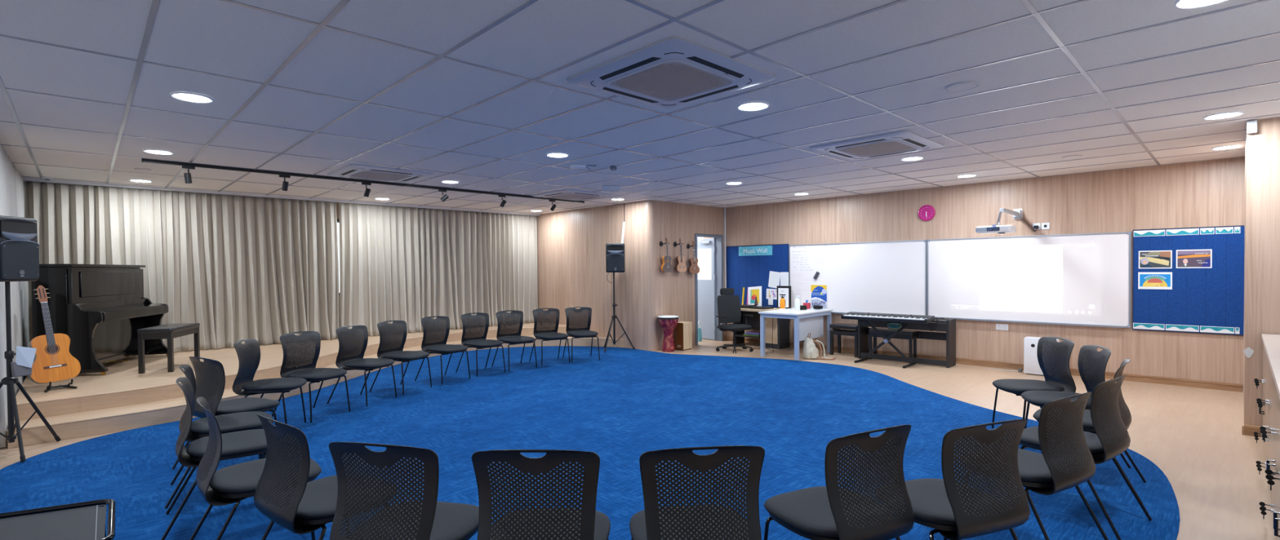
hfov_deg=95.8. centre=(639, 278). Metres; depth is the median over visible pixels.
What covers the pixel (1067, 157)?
grille
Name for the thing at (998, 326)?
wall socket
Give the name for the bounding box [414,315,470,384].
chair
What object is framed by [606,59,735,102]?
grille
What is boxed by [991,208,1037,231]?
wall bracket
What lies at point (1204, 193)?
wall
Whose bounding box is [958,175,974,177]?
diffuser
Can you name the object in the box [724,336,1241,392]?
baseboard
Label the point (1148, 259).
printed poster
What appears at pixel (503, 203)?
track spotlight
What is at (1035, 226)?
wall socket
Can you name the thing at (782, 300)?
glue bottle
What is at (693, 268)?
ukulele
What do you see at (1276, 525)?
locker
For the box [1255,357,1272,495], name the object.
locker
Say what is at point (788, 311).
paper stack
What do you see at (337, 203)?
wall
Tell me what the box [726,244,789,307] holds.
pinboard
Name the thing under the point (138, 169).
ceiling speaker
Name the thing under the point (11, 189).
wall
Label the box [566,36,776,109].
air conditioner
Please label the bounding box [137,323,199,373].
piano bench
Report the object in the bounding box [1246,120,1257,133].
wall sensor
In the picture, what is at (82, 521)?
table
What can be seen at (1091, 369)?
chair
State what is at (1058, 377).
chair
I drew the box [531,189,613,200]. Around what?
air conditioner
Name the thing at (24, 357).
sheet
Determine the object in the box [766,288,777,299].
paper sheet
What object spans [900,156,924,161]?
recessed light
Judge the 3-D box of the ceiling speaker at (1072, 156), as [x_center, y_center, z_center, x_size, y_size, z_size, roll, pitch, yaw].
[4.713,-1.321,6.305,0.180,0.009,0.180,-1,1,-44]
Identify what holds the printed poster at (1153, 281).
attached to the pinboard at (1214, 296)
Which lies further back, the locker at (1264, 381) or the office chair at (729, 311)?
the office chair at (729, 311)
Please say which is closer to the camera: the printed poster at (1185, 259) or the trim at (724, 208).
the printed poster at (1185, 259)
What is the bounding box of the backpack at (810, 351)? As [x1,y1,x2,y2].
[803,333,835,359]
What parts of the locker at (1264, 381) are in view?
handle, door, door, door, door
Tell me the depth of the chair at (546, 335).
8.96 m
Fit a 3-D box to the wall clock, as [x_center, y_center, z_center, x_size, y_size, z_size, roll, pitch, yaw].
[4.332,-0.986,8.736,0.244,0.244,0.037,0,1,45]
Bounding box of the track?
[141,158,584,203]
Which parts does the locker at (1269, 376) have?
door, door, door, door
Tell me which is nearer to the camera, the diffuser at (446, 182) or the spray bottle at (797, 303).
the diffuser at (446, 182)
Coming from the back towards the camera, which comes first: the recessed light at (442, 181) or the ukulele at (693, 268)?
the ukulele at (693, 268)
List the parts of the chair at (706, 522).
seat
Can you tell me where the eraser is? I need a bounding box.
[813,271,819,279]
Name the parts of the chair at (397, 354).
leg, backrest, leg, leg, seat, leg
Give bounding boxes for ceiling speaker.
[133,168,151,171]
[944,81,979,92]
[1062,155,1082,159]
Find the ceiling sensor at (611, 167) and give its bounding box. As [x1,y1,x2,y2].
[609,165,616,171]
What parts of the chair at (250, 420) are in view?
leg, leg, backrest, seat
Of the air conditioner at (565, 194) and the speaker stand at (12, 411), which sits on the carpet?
the speaker stand at (12, 411)
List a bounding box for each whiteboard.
[789,240,926,315]
[927,231,1131,328]
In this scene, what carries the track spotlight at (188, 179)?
hanging from the track
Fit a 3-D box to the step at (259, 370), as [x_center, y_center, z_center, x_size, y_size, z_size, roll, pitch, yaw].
[-3.823,1.030,8.561,1.365,0.014,7.750,0,1,33]
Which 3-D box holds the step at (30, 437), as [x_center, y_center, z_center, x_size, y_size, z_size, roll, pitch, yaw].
[-3.761,1.247,8.696,7.540,0.150,3.750,-1,1,-44]
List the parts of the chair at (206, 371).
leg, backrest, seat, leg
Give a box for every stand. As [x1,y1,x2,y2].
[0,281,61,462]
[44,379,77,392]
[604,272,635,352]
[853,320,915,368]
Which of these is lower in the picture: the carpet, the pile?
the carpet
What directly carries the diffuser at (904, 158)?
attached to the recessed light at (908, 158)
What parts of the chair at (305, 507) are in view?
leg, backrest, leg, seat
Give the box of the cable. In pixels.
[759,318,773,353]
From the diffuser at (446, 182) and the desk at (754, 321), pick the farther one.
the desk at (754, 321)
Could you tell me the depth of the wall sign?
10.87 m
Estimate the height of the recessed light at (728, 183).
0.010 m
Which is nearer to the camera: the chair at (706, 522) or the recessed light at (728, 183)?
the chair at (706, 522)
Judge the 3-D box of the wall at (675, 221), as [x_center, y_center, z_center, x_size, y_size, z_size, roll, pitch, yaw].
[0.965,-0.085,10.820,2.000,2.667,0.150,-1,1,-44]
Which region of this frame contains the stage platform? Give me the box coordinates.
[13,322,577,422]
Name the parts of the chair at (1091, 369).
leg, seat, backrest, leg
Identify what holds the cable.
on the floor
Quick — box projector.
[975,224,1016,234]
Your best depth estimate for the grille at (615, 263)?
9.95 m
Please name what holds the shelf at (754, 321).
attached to the desk at (754, 321)
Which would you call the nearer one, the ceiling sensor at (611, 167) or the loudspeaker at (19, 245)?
the loudspeaker at (19, 245)
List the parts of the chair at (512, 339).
leg, backrest, leg, seat, leg, leg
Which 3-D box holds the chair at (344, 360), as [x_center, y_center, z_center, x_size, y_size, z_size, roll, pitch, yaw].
[-3.025,0.936,6.350,0.576,0.822,0.485,0,1,17]
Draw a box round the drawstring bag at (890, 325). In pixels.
[885,321,904,330]
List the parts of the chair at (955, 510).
leg, seat, backrest, leg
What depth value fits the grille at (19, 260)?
4.48 m
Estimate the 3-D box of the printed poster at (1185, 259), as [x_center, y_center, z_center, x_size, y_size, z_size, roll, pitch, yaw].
[6.415,-0.223,6.695,0.300,0.215,0.004,0,1,45]
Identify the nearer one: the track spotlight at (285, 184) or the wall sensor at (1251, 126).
the wall sensor at (1251, 126)
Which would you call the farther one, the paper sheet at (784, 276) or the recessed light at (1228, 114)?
the paper sheet at (784, 276)
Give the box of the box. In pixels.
[803,300,810,309]
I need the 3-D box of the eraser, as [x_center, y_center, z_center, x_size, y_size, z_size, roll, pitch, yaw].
[3.053,-0.045,10.002,0.111,0.137,0.031,0,1,45]
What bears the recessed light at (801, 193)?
in the ceiling
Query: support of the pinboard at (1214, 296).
attached to the wall at (1204, 193)
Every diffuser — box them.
[130,180,150,182]
[145,150,171,154]
[173,93,210,102]
[443,181,457,183]
[727,182,741,184]
[902,157,921,160]
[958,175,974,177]
[1179,0,1222,7]
[1206,112,1240,119]
[1213,146,1240,150]
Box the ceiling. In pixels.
[0,0,1279,214]
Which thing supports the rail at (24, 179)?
attached to the ceiling
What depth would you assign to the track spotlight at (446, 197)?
8.27 m
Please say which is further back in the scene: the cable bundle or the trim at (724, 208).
the trim at (724, 208)
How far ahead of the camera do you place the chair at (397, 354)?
6.94 m
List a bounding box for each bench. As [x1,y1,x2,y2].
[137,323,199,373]
[829,323,857,357]
[868,328,917,359]
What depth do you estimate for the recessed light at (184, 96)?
3.89 m
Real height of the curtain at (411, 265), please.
2.285 m
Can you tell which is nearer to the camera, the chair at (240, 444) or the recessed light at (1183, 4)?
the recessed light at (1183, 4)
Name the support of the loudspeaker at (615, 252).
on the speaker stand at (614, 316)
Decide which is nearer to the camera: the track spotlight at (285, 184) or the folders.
the track spotlight at (285, 184)
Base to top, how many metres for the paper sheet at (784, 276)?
0.274 m
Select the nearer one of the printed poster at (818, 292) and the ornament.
the printed poster at (818, 292)
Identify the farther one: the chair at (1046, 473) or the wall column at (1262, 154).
the wall column at (1262, 154)
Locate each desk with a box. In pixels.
[733,307,779,344]
[758,307,833,360]
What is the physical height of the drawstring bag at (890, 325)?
0.123 m
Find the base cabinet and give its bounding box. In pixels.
[760,313,789,349]
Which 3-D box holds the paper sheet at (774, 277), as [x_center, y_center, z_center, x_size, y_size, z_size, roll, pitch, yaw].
[2.463,0.030,10.599,0.262,0.324,0.003,0,1,45]
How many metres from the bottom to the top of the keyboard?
0.095 m
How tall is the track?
0.036 m
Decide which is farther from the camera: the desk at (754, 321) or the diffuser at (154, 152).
the desk at (754, 321)
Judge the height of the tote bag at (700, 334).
0.404 m
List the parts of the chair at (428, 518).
seat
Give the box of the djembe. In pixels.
[657,315,678,351]
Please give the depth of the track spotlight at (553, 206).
9.58 m
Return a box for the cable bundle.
[928,318,944,331]
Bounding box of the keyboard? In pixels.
[840,311,934,324]
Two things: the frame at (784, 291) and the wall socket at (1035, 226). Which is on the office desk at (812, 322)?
the frame at (784, 291)
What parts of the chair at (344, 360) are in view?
leg, backrest, leg, leg, seat, leg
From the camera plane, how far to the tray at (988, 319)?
7.71 m
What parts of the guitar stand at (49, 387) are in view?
frame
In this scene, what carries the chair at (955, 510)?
on the carpet
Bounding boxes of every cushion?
[137,323,199,333]
[829,323,857,328]
[868,328,917,335]
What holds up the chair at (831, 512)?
on the carpet
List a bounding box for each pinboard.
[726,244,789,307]
[1132,225,1244,335]
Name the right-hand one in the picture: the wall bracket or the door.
the wall bracket
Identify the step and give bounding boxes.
[7,335,623,448]
[16,326,577,405]
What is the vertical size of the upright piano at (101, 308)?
1.235 m
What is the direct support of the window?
in the wall at (337, 203)
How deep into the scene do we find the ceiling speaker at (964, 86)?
3.79 m
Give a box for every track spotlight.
[182,165,195,183]
[279,174,290,191]
[361,182,371,197]
[438,189,448,202]
[497,195,506,207]
[548,200,556,211]
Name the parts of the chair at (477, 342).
leg, backrest, leg, seat, leg, leg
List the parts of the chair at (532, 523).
seat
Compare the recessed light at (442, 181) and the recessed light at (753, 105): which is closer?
the recessed light at (753, 105)
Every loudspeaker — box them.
[0,215,39,282]
[605,243,625,272]
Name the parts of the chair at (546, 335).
leg, leg, backrest, seat, leg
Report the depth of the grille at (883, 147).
5.65 m
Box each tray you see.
[740,304,773,309]
[934,317,1125,328]
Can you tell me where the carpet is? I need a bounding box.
[0,346,1180,539]
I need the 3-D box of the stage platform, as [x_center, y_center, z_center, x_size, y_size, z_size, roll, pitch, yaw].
[-3.891,1.096,8.826,7.540,0.150,3.380,-1,1,-44]
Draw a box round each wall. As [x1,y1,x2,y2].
[0,143,29,448]
[54,182,486,327]
[537,200,657,351]
[656,200,725,351]
[703,156,1244,391]
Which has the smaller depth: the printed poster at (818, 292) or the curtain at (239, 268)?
the curtain at (239, 268)
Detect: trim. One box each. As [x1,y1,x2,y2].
[7,337,624,431]
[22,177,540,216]
[724,208,726,288]
[1243,347,1253,358]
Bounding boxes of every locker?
[1253,346,1266,458]
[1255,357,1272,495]
[1258,377,1279,539]
[1265,437,1279,539]
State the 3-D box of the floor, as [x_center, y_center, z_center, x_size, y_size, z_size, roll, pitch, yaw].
[-0.373,1.385,6.767,11.000,0.120,12.150,-1,1,-44]
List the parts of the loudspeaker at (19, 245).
trim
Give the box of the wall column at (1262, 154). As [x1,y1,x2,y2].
[1243,116,1279,426]
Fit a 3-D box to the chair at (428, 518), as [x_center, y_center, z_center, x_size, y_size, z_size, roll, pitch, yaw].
[-0.883,0.985,2.233,0.485,0.822,0.576,0,1,13]
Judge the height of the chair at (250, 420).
0.822 m
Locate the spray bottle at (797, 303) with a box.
[794,295,800,311]
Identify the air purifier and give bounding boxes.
[1023,336,1059,376]
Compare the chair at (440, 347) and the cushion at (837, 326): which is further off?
the cushion at (837, 326)
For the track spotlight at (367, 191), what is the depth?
7.53 m
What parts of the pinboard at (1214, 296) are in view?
border strip, border strip, border strip, border strip, border strip, border strip, border strip, border strip, border strip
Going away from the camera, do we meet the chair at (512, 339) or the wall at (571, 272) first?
the chair at (512, 339)
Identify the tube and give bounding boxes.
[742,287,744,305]
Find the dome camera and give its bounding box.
[40,177,53,180]
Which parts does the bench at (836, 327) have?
leg, leg, leg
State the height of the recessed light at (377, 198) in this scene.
0.010 m
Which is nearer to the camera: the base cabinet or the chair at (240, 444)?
the chair at (240, 444)
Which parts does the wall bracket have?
wall plate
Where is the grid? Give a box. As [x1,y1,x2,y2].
[0,0,1279,213]
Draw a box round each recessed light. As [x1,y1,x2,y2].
[128,179,152,182]
[142,149,173,155]
[170,92,213,103]
[374,197,390,199]
[440,180,459,183]
[546,152,568,157]
[610,198,624,200]
[725,182,742,185]
[737,101,768,111]
[794,192,808,195]
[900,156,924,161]
[956,173,977,177]
[1173,0,1227,8]
[1203,111,1244,119]
[1210,144,1243,150]
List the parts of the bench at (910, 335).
leg, leg, leg, leg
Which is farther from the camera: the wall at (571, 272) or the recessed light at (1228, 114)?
the wall at (571, 272)
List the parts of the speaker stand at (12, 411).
leg, leg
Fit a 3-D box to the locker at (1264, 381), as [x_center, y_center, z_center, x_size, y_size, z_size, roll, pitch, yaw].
[4.904,0.912,4.273,0.946,0.820,0.501,-1,1,-44]
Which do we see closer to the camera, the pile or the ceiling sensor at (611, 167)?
the ceiling sensor at (611, 167)
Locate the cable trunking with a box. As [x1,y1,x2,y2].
[621,222,625,243]
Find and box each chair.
[160,377,266,539]
[164,364,273,508]
[172,356,279,469]
[189,396,321,539]
[232,338,306,424]
[253,413,395,539]
[271,331,350,422]
[326,324,396,406]
[328,441,479,539]
[368,320,431,395]
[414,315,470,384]
[455,312,505,377]
[471,449,610,539]
[491,310,537,371]
[528,308,570,365]
[562,306,599,362]
[629,445,764,539]
[715,288,753,353]
[764,424,914,539]
[876,419,1030,539]
[960,391,1108,539]
[991,337,1075,428]
[1013,374,1151,539]
[1021,345,1130,468]
[1032,359,1146,503]
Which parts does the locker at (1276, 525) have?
handle, handle, door, door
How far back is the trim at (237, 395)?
5.26 m
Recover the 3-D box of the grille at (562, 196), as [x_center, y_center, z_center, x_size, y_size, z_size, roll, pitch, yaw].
[-1.073,-1.296,9.202,0.620,0.006,0.620,-1,1,-44]
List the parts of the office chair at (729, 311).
arm post, leg, backrest, seat, leg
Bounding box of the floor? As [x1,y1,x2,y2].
[0,338,1276,539]
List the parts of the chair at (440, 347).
leg, backrest, leg, seat, leg, leg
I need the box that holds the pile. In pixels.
[800,305,822,310]
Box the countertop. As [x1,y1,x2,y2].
[1261,333,1279,399]
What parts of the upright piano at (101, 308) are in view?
arm, lid, panel, panel, rail, arm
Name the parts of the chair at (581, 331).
leg, leg, backrest, seat, leg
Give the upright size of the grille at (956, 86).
0.002 m
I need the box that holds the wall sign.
[738,245,772,256]
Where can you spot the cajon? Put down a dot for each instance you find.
(682, 332)
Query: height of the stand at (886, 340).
0.652 m
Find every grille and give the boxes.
[0,240,39,279]
[346,170,413,181]
[547,193,597,199]
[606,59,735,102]
[606,254,623,271]
[835,140,918,157]
[946,83,977,91]
[1063,155,1080,159]
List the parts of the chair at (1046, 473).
seat, leg, backrest, leg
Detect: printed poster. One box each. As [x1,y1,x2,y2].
[810,284,826,309]
[1137,272,1172,289]
[1138,250,1172,268]
[1176,248,1212,268]
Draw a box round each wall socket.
[995,324,1008,330]
[1032,222,1040,230]
[1041,222,1049,230]
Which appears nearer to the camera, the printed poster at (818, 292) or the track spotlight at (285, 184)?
the track spotlight at (285, 184)
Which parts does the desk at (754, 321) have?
panel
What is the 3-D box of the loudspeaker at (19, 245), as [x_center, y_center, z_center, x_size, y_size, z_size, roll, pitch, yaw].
[-4.961,-0.228,4.487,0.318,0.512,0.330,-1,1,-4]
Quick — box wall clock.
[918,204,935,221]
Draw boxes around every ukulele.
[661,237,672,272]
[675,238,686,272]
[688,240,699,273]
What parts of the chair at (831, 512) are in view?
leg, seat, backrest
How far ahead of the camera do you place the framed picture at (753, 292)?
10.68 m
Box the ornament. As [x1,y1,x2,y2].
[754,296,758,305]
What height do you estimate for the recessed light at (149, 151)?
0.010 m
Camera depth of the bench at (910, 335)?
8.68 m
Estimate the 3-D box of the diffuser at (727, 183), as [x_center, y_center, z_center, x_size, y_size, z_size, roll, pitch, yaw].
[1.309,-1.321,8.053,0.195,0.004,0.195,-1,1,-39]
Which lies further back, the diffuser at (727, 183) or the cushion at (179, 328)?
the diffuser at (727, 183)
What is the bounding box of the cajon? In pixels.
[672,320,692,351]
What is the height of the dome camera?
0.032 m
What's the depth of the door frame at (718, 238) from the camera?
11.33 m
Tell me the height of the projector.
0.124 m
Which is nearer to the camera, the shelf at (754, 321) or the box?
the box
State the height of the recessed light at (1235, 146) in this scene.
0.010 m
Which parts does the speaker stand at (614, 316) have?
leg, leg, leg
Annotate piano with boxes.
[31,263,168,375]
[857,318,955,368]
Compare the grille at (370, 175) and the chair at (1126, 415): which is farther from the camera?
the grille at (370, 175)
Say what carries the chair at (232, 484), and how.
on the carpet
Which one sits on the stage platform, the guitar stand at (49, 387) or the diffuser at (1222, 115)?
the guitar stand at (49, 387)
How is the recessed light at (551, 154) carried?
in the ceiling
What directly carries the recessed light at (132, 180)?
in the ceiling
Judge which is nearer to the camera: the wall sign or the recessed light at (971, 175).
the recessed light at (971, 175)
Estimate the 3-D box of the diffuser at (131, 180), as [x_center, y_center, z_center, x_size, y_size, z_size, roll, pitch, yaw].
[-6.411,-1.247,7.421,0.195,0.004,0.195,-1,1,-9]
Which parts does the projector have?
vent panel, connector panel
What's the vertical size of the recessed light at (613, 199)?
0.010 m
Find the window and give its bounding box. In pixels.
[337,218,339,296]
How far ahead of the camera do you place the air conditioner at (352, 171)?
6.90 m
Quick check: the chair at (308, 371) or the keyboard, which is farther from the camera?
the keyboard
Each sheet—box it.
[10,346,36,377]
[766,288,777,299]
[768,271,780,288]
[768,298,773,305]
[780,272,788,286]
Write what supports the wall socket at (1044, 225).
attached to the wall at (1204, 193)
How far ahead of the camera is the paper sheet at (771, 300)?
10.66 m
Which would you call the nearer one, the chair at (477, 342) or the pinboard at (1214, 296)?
the pinboard at (1214, 296)
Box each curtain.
[22,181,339,356]
[338,202,538,338]
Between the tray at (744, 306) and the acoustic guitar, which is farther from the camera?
the tray at (744, 306)
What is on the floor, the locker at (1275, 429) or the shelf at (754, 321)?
the locker at (1275, 429)
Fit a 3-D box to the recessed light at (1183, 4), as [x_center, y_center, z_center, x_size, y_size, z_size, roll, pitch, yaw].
[2.514,-1.243,2.550,0.232,0.010,0.232,-1,1,-44]
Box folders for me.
[742,331,759,336]
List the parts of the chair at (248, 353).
backrest, seat frame, seat, leg, leg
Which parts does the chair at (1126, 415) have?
seat, backrest, leg, leg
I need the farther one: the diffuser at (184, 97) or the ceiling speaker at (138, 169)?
the ceiling speaker at (138, 169)
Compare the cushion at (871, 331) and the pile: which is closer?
the cushion at (871, 331)
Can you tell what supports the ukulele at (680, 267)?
hanging from the hanger
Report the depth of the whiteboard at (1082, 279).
7.80 m
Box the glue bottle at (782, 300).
[779,295,786,310]
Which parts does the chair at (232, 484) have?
leg, backrest, leg, seat, leg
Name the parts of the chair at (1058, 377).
leg, leg, seat, backrest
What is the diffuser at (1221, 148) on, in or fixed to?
attached to the recessed light at (1235, 146)
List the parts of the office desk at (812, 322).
leg, frame, leg, modesty panel, leg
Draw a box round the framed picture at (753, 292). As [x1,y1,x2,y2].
[747,286,761,306]
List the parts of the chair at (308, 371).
leg, backrest, leg, seat, leg, leg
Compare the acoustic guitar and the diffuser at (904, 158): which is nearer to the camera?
the acoustic guitar
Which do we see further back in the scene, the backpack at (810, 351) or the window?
the window
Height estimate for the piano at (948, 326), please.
0.675 m
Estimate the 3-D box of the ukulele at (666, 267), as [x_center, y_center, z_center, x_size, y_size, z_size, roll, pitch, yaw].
[0.468,-0.403,10.084,0.209,0.609,0.088,-1,1,-27]
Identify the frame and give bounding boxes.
[694,234,724,345]
[777,285,791,308]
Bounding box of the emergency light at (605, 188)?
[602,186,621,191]
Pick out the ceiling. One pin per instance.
(215, 37)
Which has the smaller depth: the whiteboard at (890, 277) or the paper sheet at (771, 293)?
the whiteboard at (890, 277)
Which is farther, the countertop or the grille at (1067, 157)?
the grille at (1067, 157)
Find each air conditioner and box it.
[327,164,433,182]
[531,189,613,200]
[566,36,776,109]
[809,130,943,159]
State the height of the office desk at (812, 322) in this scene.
0.720 m
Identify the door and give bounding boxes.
[697,238,715,340]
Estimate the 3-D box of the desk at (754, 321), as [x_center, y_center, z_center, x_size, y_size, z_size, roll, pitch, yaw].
[2.112,0.895,10.461,0.660,0.700,1.030,-1,1,-44]
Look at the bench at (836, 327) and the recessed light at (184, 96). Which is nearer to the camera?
the recessed light at (184, 96)
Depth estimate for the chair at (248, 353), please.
5.12 m
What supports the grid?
attached to the ceiling
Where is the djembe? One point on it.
(668, 323)
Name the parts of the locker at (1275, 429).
handle, handle, door, door, door, door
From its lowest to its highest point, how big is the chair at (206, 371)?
0.822 m
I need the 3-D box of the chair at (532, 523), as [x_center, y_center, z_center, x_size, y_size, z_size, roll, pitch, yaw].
[-0.350,0.981,2.154,0.485,0.822,0.576,0,1,2]
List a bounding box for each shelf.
[735,311,759,338]
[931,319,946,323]
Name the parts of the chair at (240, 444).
leg, leg, backrest, seat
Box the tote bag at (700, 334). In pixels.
[697,320,702,342]
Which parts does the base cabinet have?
door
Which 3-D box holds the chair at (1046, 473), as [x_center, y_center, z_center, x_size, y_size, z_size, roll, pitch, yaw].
[1.945,0.951,2.887,0.485,0.822,0.576,-1,1,-30]
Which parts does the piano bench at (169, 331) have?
leg, leg, leg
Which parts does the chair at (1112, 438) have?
seat, leg, backrest, leg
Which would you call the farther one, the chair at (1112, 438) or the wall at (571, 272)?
the wall at (571, 272)
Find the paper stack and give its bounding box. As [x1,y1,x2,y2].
[788,311,809,312]
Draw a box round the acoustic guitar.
[28,285,80,384]
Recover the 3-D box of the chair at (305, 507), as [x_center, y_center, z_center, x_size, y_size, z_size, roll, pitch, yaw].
[-1.404,0.984,2.559,0.485,0.822,0.576,0,1,37]
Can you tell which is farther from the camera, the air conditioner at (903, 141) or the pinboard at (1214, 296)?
the pinboard at (1214, 296)
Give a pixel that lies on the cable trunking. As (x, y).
(624, 223)
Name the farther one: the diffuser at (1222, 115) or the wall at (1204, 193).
the wall at (1204, 193)
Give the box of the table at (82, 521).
[0,499,115,539]
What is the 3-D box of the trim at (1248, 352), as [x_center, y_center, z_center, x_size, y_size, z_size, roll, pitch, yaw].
[5.076,0.621,4.821,0.002,0.088,0.062,-1,1,-44]
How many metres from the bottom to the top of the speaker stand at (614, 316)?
1.361 m

